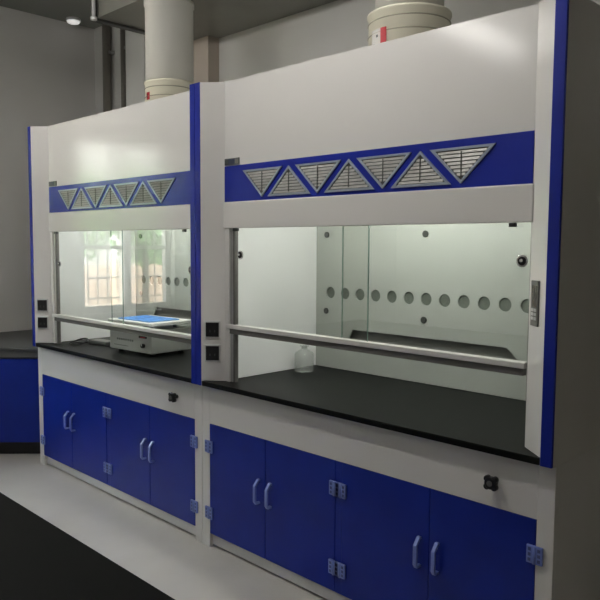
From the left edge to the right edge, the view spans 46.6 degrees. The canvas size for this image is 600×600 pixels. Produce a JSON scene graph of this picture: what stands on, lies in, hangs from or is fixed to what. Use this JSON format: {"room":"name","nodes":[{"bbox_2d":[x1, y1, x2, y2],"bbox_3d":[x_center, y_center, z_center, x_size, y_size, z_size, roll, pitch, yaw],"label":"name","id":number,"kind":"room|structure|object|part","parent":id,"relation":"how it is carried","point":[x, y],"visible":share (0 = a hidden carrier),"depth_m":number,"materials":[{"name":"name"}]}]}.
{"room":"chemistry laboratory","nodes":[
{"label":"chemistry laboratory","id":0,"kind":"room"},
{"bbox_2d":[0,6,95,331],"bbox_3d":[-4.343,-0.553,4.137,0.200,3.500,6.800,5,6,44],"label":"wall","id":1,"kind":"structure","parent":0,"point":[47,65],"depth_m":5.97,"materials":[{"name":"grey paint"}]},
{"bbox_2d":[0,0,101,28],"bbox_3d":[-1.306,-2.095,1.023,8.700,0.100,7.200,5,6,44],"label":"ceiling","id":2,"kind":"structure","parent":0,"point":[59,10],"depth_m":5.80,"materials":[{"name":"grey paint"}]},
{"bbox_2d":[66,17,80,24],"bbox_3d":[-1.972,-2.425,6.064,0.124,0.049,0.124,5,6,44],"label":"dome light","id":3,"kind":"object","parent":2,"relation":"attached to","point":[71,20],"visible":1,"depth_m":6.03,"materials":[{"name":"white plastic"}]},
{"bbox_2d":[90,0,336,39],"bbox_3d":[1.110,-1.936,2.802,6.230,0.463,0.927,5,6,44],"label":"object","id":4,"kind":"structure","parent":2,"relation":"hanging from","point":[214,18],"depth_m":4.59,"materials":[{"name":"grey"}]},
{"bbox_3d":[-1.372,-2.094,4.622,0.044,0.463,0.044,5,6,44],"label":"hanger rod","id":5,"kind":"part","parent":4,"relation":"part of","materials":[{"name":"white metal"}]},
{"bbox_2d":[125,30,145,106],"bbox_3d":[-1.315,-0.668,5.838,0.280,3.500,0.120,5,6,44],"label":"column corner","id":6,"kind":"structure","parent":0,"point":[134,42],"depth_m":5.70,"materials":[{"name":"paint"}]},
{"bbox_2d":[0,454,327,599],"bbox_3d":[-1.328,1.493,1.305,8.700,0.100,7.200,5,6,44],"label":"floor","id":7,"kind":"structure","parent":0,"point":[170,558],"depth_m":3.65,"materials":[{"name":"grey concrete"}]},
{"bbox_2d":[0,330,39,453],"bbox_3d":[-2.734,0.752,4.880,1.203,0.799,3.380,5,6,44],"label":"bench","id":8,"kind":"object","parent":7,"relation":"on","point":[19,375],"visible":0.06,"depth_m":5.06,"materials":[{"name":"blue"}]},
{"bbox_3d":[-2.736,1.099,4.907,1.203,0.104,3.380,5,6,44],"label":"kick plate","id":9,"kind":"part","parent":8,"relation":"part of","materials":[{"name":"black plastic"}]},
{"bbox_2d":[0,492,174,599],"bbox_3d":[-1.729,0.971,1.853,3.500,0.849,1.453,5,6,44],"label":"bench","id":10,"kind":"object","parent":7,"relation":"on","point":[39,560],"visible":1,"depth_m":1.51,"materials":[{"name":"black"}]},
{"bbox_2d":[38,347,202,542],"bbox_3d":[-0.905,0.772,4.510,1.865,0.840,0.840,5,6,44],"label":"base cabinet","id":11,"kind":"object","parent":7,"relation":"on","point":[135,436],"visible":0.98,"depth_m":4.09,"materials":[{"name":"blue metal"}]},
{"bbox_3d":[-1.635,0.812,4.718,0.416,0.571,0.019,5,6,44],"label":"door","id":12,"kind":"part","parent":11,"relation":"part of","materials":[{"name":"blue metal"}]},
{"bbox_3d":[-1.534,0.790,4.579,0.015,0.118,0.034,5,6,44],"label":"handle","id":13,"kind":"part","parent":11,"relation":"part of","materials":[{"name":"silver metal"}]},
{"bbox_3d":[-1.477,0.795,4.523,0.015,0.118,0.034,5,6,44],"label":"handle","id":14,"kind":"part","parent":11,"relation":"part of","materials":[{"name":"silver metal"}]},
{"bbox_3d":[-1.331,0.837,4.419,0.434,0.571,0.019,5,6,44],"label":"door","id":15,"kind":"part","parent":11,"relation":"part of","materials":[{"name":"blue metal"}]},
{"bbox_2d":[36,337,190,382],"bbox_3d":[-0.895,0.339,4.483,1.782,0.025,0.840,5,6,44],"label":"countertop","id":16,"kind":"structure","parent":11,"relation":"on","point":[176,365],"depth_m":4.21,"materials":[{"name":"black stone"}]},
{"bbox_2d":[68,338,109,345],"bbox_3d":[-1.416,0.281,4.757,0.348,0.040,0.189,0,4,1],"label":"power adapter","id":17,"kind":"object","parent":16,"relation":"on","point":[104,342],"visible":0.95,"depth_m":4.74,"materials":[{"name":"grey plastic"}]},
{"bbox_3d":[-1.511,0.281,4.756,0.162,0.040,0.178,1,5,6],"label":"cord","id":18,"kind":"part","parent":17,"relation":"part of","materials":[{"name":"black plastic"}]},
{"bbox_2d":[27,83,195,383],"bbox_3d":[-0.888,-0.394,4.429,1.866,1.496,0.854,5,6,44],"label":"fume hood","id":19,"kind":"object","parent":16,"relation":"on","point":[112,193],"visible":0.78,"depth_m":4.55,"materials":[{"name":"grey metal"}]},
{"bbox_2d":[37,299,47,311],"bbox_3d":[-1.766,0.036,4.779,0.078,0.088,0.011,1,5,4],"label":"socket","id":20,"kind":"object","parent":19,"relation":"attached to","point":[42,304],"depth_m":4.77,"materials":[{"name":"grey plastic"}]},
{"bbox_2d":[37,316,48,328],"bbox_3d":[-1.767,0.155,4.788,0.078,0.088,0.011,1,5,4],"label":"socket","id":21,"kind":"object","parent":19,"relation":"attached to","point":[42,321],"depth_m":4.78,"materials":[{"name":"black plastic"}]},
{"bbox_3d":[-1.740,-0.425,4.761,0.144,1.494,0.127,5,6,44],"label":"corner post","id":22,"kind":"part","parent":19,"relation":"part of","materials":[{"name":"white metal"}]},
{"bbox_2d":[58,188,77,208],"bbox_3d":[-1.507,-0.654,4.527,0.268,0.130,0.006,5,6,44],"label":"vent grille","id":23,"kind":"object","parent":19,"relation":"attached to","point":[67,197],"depth_m":4.53,"materials":[{"name":"silver metal"}]},
{"bbox_2d":[71,188,92,208],"bbox_3d":[-1.381,-0.643,4.404,0.268,0.130,0.006,5,6,44],"label":"vent grille","id":24,"kind":"object","parent":19,"relation":"attached to","point":[81,198],"depth_m":4.40,"materials":[{"name":"silver metal"}]},
{"bbox_2d":[84,185,106,207],"bbox_3d":[-1.256,-0.633,4.281,0.268,0.130,0.006,5,6,44],"label":"vent grille","id":25,"kind":"object","parent":19,"relation":"attached to","point":[95,196],"depth_m":4.28,"materials":[{"name":"silver metal"}]},
{"bbox_3d":[-1.428,-0.291,5.054,0.020,1.130,0.712,5,6,44],"label":"liner panel","id":26,"kind":"part","parent":19,"relation":"part of","materials":[{"name":"white"}]},
{"bbox_2d":[99,185,122,206],"bbox_3d":[-1.131,-0.623,4.159,0.268,0.130,0.006,5,6,44],"label":"vent grille","id":27,"kind":"object","parent":19,"relation":"attached to","point":[109,195],"depth_m":4.15,"materials":[{"name":"silver metal"}]},
{"bbox_3d":[-0.852,-0.161,3.958,0.842,0.642,0.005,5,6,44],"label":"glass pane","id":28,"kind":"part","parent":19,"relation":"part of","materials":[{"name":"green"}]},
{"bbox_3d":[-1.120,-0.832,4.155,1.599,0.579,0.020,5,6,44],"label":"panel","id":29,"kind":"part","parent":19,"relation":"part of","materials":[{"name":"white metal"}]},
{"bbox_3d":[-1.348,-0.201,4.430,0.832,0.642,0.005,5,6,44],"label":"glass pane","id":30,"kind":"part","parent":19,"relation":"part of","materials":[{"name":"green"}]},
{"bbox_2d":[114,182,138,205],"bbox_3d":[-1.006,-0.612,4.036,0.268,0.130,0.006,5,6,44],"label":"vent grille","id":31,"kind":"object","parent":19,"relation":"attached to","point":[125,193],"depth_m":4.03,"materials":[{"name":"silver metal"}]},
{"bbox_2d":[130,181,156,204],"bbox_3d":[-0.881,-0.602,3.913,0.268,0.130,0.006,5,6,44],"label":"vent grille","id":32,"kind":"object","parent":19,"relation":"attached to","point":[141,192],"depth_m":3.91,"materials":[{"name":"silver metal"}]},
{"bbox_2d":[147,178,174,202],"bbox_3d":[-0.756,-0.591,3.790,0.268,0.130,0.006,5,6,44],"label":"vent grille","id":33,"kind":"object","parent":19,"relation":"attached to","point":[159,190],"depth_m":3.79,"materials":[{"name":"silver metal"}]},
{"bbox_2d":[144,0,193,101],"bbox_3d":[-0.823,-1.503,4.400,0.320,0.720,0.320,5,6,44],"label":"duct","id":34,"kind":"object","parent":19,"relation":"on","point":[169,44],"visible":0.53,"depth_m":4.27,"materials":[{"name":"beige plastic"}]},
{"bbox_3d":[-0.689,0.107,4.765,1.080,0.170,0.005,5,6,44],"label":"slot plate","id":35,"kind":"part","parent":19,"relation":"part of","materials":[{"name":"grey metal"}]},
{"bbox_2d":[108,315,190,355],"bbox_3d":[-0.955,0.220,4.443,0.455,0.216,0.348,4,6,41],"label":"shaker","id":36,"kind":"object","parent":16,"relation":"on","point":[122,341],"visible":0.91,"depth_m":4.33,"materials":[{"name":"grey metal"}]},
{"bbox_2d":[114,337,132,345],"bbox_3d":[-1.106,0.264,4.374,0.202,0.046,0.003,4,6,41],"label":"print","id":37,"kind":"object","parent":36,"relation":"attached to","point":[117,337],"depth_m":4.37},
{"bbox_3d":[-1.154,1.167,4.290,1.744,0.060,0.012,5,6,44],"label":"kick plate","id":38,"kind":"part","parent":11,"relation":"part of","materials":[{"name":"white metal"}]},
{"bbox_3d":[-0.995,0.865,4.089,0.434,0.571,0.019,5,6,44],"label":"door","id":39,"kind":"part","parent":11,"relation":"part of","materials":[{"name":"blue metal"}]},
{"bbox_3d":[-0.887,0.844,3.944,0.015,0.118,0.034,5,6,44],"label":"handle","id":40,"kind":"part","parent":11,"relation":"part of","materials":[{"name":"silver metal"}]},
{"bbox_3d":[-0.830,0.849,3.887,0.015,0.118,0.034,5,6,44],"label":"handle","id":41,"kind":"part","parent":11,"relation":"part of","materials":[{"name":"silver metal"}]},
{"bbox_3d":[-0.669,0.515,3.699,0.049,0.050,0.042,5,6,44],"label":"valve knob","id":42,"kind":"part","parent":11,"relation":"part of","materials":[{"name":"black plastic"}]},
{"bbox_3d":[-0.691,0.891,3.790,0.416,0.571,0.019,5,6,44],"label":"door","id":43,"kind":"part","parent":11,"relation":"part of","materials":[{"name":"blue metal"}]},
{"bbox_2d":[202,386,599,599],"bbox_3d":[0.425,0.883,3.203,1.865,0.840,0.840,5,6,44],"label":"base cabinet","id":44,"kind":"object","parent":7,"relation":"on","point":[335,508],"visible":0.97,"depth_m":2.75,"materials":[{"name":"blue metal"}]},
{"bbox_3d":[-0.305,0.923,3.411,0.416,0.571,0.019,5,6,44],"label":"door","id":45,"kind":"part","parent":44,"relation":"part of","materials":[{"name":"blue metal"}]},
{"bbox_3d":[-0.204,0.901,3.272,0.015,0.118,0.034,5,6,44],"label":"handle","id":46,"kind":"part","parent":44,"relation":"part of","materials":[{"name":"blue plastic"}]},
{"bbox_3d":[-0.147,0.906,3.216,0.015,0.118,0.034,5,6,44],"label":"handle","id":47,"kind":"part","parent":44,"relation":"part of","materials":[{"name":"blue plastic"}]},
{"bbox_3d":[0.176,1.278,2.983,1.744,0.060,0.012,5,6,44],"label":"kick plate","id":48,"kind":"part","parent":44,"relation":"part of","materials":[{"name":"white metal"}]},
{"bbox_3d":[-0.001,0.948,3.112,0.434,0.571,0.019,5,6,44],"label":"door","id":49,"kind":"part","parent":44,"relation":"part of","materials":[{"name":"blue metal"}]},
{"bbox_2d":[202,365,539,464],"bbox_3d":[0.435,0.450,3.176,1.782,0.025,0.840,5,6,44],"label":"countertop","id":50,"kind":"structure","parent":44,"relation":"on","point":[486,423],"depth_m":3.02,"materials":[{"name":"black stone"}]},
{"bbox_2d":[294,345,313,371],"bbox_3d":[0.023,0.307,3.763,0.106,0.161,0.106,5,6,44],"label":"bottle","id":51,"kind":"object","parent":50,"relation":"on","point":[300,345],"visible":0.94,"depth_m":3.76,"materials":[{"name":"clear glass"}]},
{"bbox_2d":[195,0,599,468],"bbox_3d":[0.443,-0.283,3.122,1.866,1.496,0.854,5,6,44],"label":"fume hood","id":52,"kind":"object","parent":50,"relation":"on","point":[424,207],"visible":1,"depth_m":2.87,"materials":[{"name":"grey metal"}]},
{"bbox_2d":[205,344,219,361],"bbox_3d":[-0.437,0.266,3.482,0.078,0.088,0.011,1,5,4],"label":"socket","id":53,"kind":"object","parent":52,"relation":"attached to","point":[212,351],"depth_m":3.48,"materials":[{"name":"black plastic"}]},
{"bbox_2d":[205,321,219,337],"bbox_3d":[-0.436,0.147,3.472,0.078,0.088,0.011,1,5,4],"label":"socket","id":54,"kind":"object","parent":52,"relation":"attached to","point":[212,328],"depth_m":3.47,"materials":[{"name":"black plastic"}]},
{"bbox_3d":[-0.410,-0.314,3.454,0.144,1.494,0.127,5,6,44],"label":"corner post","id":55,"kind":"part","parent":52,"relation":"part of","materials":[{"name":"white metal"}]},
{"bbox_3d":[-0.293,-0.218,3.374,0.042,0.042,0.011,5,6,44],"label":"finger pull","id":56,"kind":"part","parent":52,"relation":"part of","materials":[{"name":"black plastic"}]},
{"bbox_2d":[243,166,281,196],"bbox_3d":[-0.176,-0.543,3.220,0.268,0.130,0.006,5,6,44],"label":"vent grille","id":57,"kind":"object","parent":52,"relation":"attached to","point":[258,181],"depth_m":3.22,"materials":[{"name":"silver metal"}]},
{"bbox_3d":[-0.097,-0.181,3.748,0.020,1.130,0.712,5,6,44],"label":"liner panel","id":58,"kind":"part","parent":52,"relation":"part of","materials":[{"name":"white"}]},
{"bbox_2d":[268,165,310,195],"bbox_3d":[-0.051,-0.533,3.098,0.268,0.130,0.006,5,6,44],"label":"vent grille","id":59,"kind":"object","parent":52,"relation":"attached to","point":[283,180],"depth_m":3.09,"materials":[{"name":"silver metal"}]},
{"bbox_2d":[295,160,340,192],"bbox_3d":[0.074,-0.522,2.975,0.268,0.130,0.006,5,6,44],"label":"vent grille","id":60,"kind":"object","parent":52,"relation":"attached to","point":[311,176],"depth_m":2.97,"materials":[{"name":"silver metal"}]},
{"bbox_3d":[0.479,-0.135,2.644,0.842,0.642,0.005,5,6,44],"label":"glass pane","id":61,"kind":"part","parent":52,"relation":"part of","materials":[{"name":"green"}]},
{"bbox_2d":[324,159,373,192],"bbox_3d":[0.199,-0.512,2.852,0.268,0.130,0.006,5,6,44],"label":"vent grille","id":62,"kind":"object","parent":52,"relation":"attached to","point":[340,175],"depth_m":2.85,"materials":[{"name":"silver metal"}]},
{"bbox_3d":[-0.018,-0.175,3.116,0.832,0.642,0.005,5,6,44],"label":"glass pane","id":63,"kind":"part","parent":52,"relation":"part of","materials":[{"name":"green"}]},
{"bbox_3d":[0.210,-0.722,2.848,1.599,0.579,0.020,5,6,44],"label":"panel","id":64,"kind":"part","parent":52,"relation":"part of","materials":[{"name":"white metal"}]},
{"bbox_2d":[357,152,410,188],"bbox_3d":[0.324,-0.501,2.729,0.268,0.130,0.006,5,6,44],"label":"vent grille","id":65,"kind":"object","parent":52,"relation":"attached to","point":[375,170],"depth_m":2.72,"materials":[{"name":"silver metal"}]},
{"bbox_2d":[367,0,451,45],"bbox_3d":[0.482,-1.389,3.052,0.368,0.720,0.368,5,6,44],"label":"duct","id":66,"kind":"object","parent":52,"relation":"on","point":[390,19],"visible":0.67,"depth_m":2.92,"materials":[{"name":"beige plastic"}]},
{"bbox_2d":[391,151,449,187],"bbox_3d":[0.449,-0.491,2.606,0.268,0.130,0.006,5,6,44],"label":"vent grille","id":67,"kind":"object","parent":52,"relation":"attached to","point":[409,169],"depth_m":2.60,"materials":[{"name":"silver metal"}]},
{"bbox_3d":[0.641,0.218,3.458,1.080,0.170,0.005,5,6,44],"label":"slot plate","id":68,"kind":"part","parent":52,"relation":"part of","materials":[{"name":"grey metal"}]},
{"bbox_2d":[430,143,495,183],"bbox_3d":[0.574,-0.480,2.483,0.268,0.130,0.006,5,6,44],"label":"vent grille","id":69,"kind":"object","parent":52,"relation":"attached to","point":[450,163],"depth_m":2.48,"materials":[{"name":"silver metal"}]},
{"bbox_3d":[0.752,-0.132,2.363,0.042,0.042,0.011,5,6,44],"label":"finger pull","id":70,"kind":"part","parent":52,"relation":"part of","materials":[{"name":"black plastic"}]},
{"bbox_3d":[0.769,0.011,2.284,0.008,0.150,0.056,0,5,-5],"label":"control panel","id":71,"kind":"part","parent":52,"relation":"part of","materials":[{"name":"grey"}]},
{"bbox_3d":[0.799,-0.213,2.267,0.114,1.494,0.127,5,6,44],"label":"corner post","id":72,"kind":"part","parent":52,"relation":"part of","materials":[{"name":"white metal"}]},
{"bbox_3d":[1.104,-0.228,2.480,0.019,1.496,0.838,5,6,44],"label":"panel","id":73,"kind":"part","parent":52,"relation":"part of","materials":[{"name":"metal"}]},
{"bbox_3d":[0.335,0.976,2.782,0.434,0.571,0.019,5,6,44],"label":"door","id":74,"kind":"part","parent":44,"relation":"part of","materials":[{"name":"blue metal"}]},
{"bbox_3d":[0.443,0.955,2.637,0.015,0.118,0.034,5,6,44],"label":"handle","id":75,"kind":"part","parent":44,"relation":"part of","materials":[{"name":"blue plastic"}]},
{"bbox_3d":[0.500,0.960,2.580,0.015,0.118,0.034,5,6,44],"label":"handle","id":76,"kind":"part","parent":44,"relation":"part of","materials":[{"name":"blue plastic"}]},
{"bbox_3d":[0.639,1.002,2.483,0.416,0.571,0.019,5,6,44],"label":"door","id":77,"kind":"part","parent":44,"relation":"part of","materials":[{"name":"blue metal"}]},
{"bbox_3d":[0.661,0.626,2.392,0.049,0.050,0.042,5,6,44],"label":"valve knob","id":78,"kind":"part","parent":44,"relation":"part of","materials":[{"name":"black plastic"}]},
{"bbox_2d":[193,36,218,82],"bbox_3d":[-0.752,-0.623,5.299,0.320,3.500,0.100,5,6,44],"label":"column","id":79,"kind":"structure","parent":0,"point":[206,49],"depth_m":5.11,"materials":[{"name":"paint"}]},
{"bbox_2d":[94,0,599,113],"bbox_3d":[1.140,-0.481,3.650,8.700,3.500,0.200,5,6,44],"label":"wall","id":80,"kind":"structure","parent":0,"point":[339,26],"depth_m":4.57,"materials":[{"name":"paint"}]},
{"bbox_2d":[102,24,114,111],"bbox_3d":[-1.703,-0.702,6.240,0.100,3.480,0.087,5,6,44],"label":"pipe","id":81,"kind":"object","parent":80,"relation":"attached to","point":[107,53],"visible":0.13,"depth_m":6.10,"materials":[{"name":"black metal"}]},
{"bbox_2d":[120,29,125,107],"bbox_3d":[-1.521,-0.689,6.084,0.068,3.480,0.055,5,6,44],"label":"pipe","id":82,"kind":"object","parent":80,"relation":"attached to","point":[122,32],"visible":0.09,"depth_m":5.96,"materials":[{"name":"black metal"}]}
]}

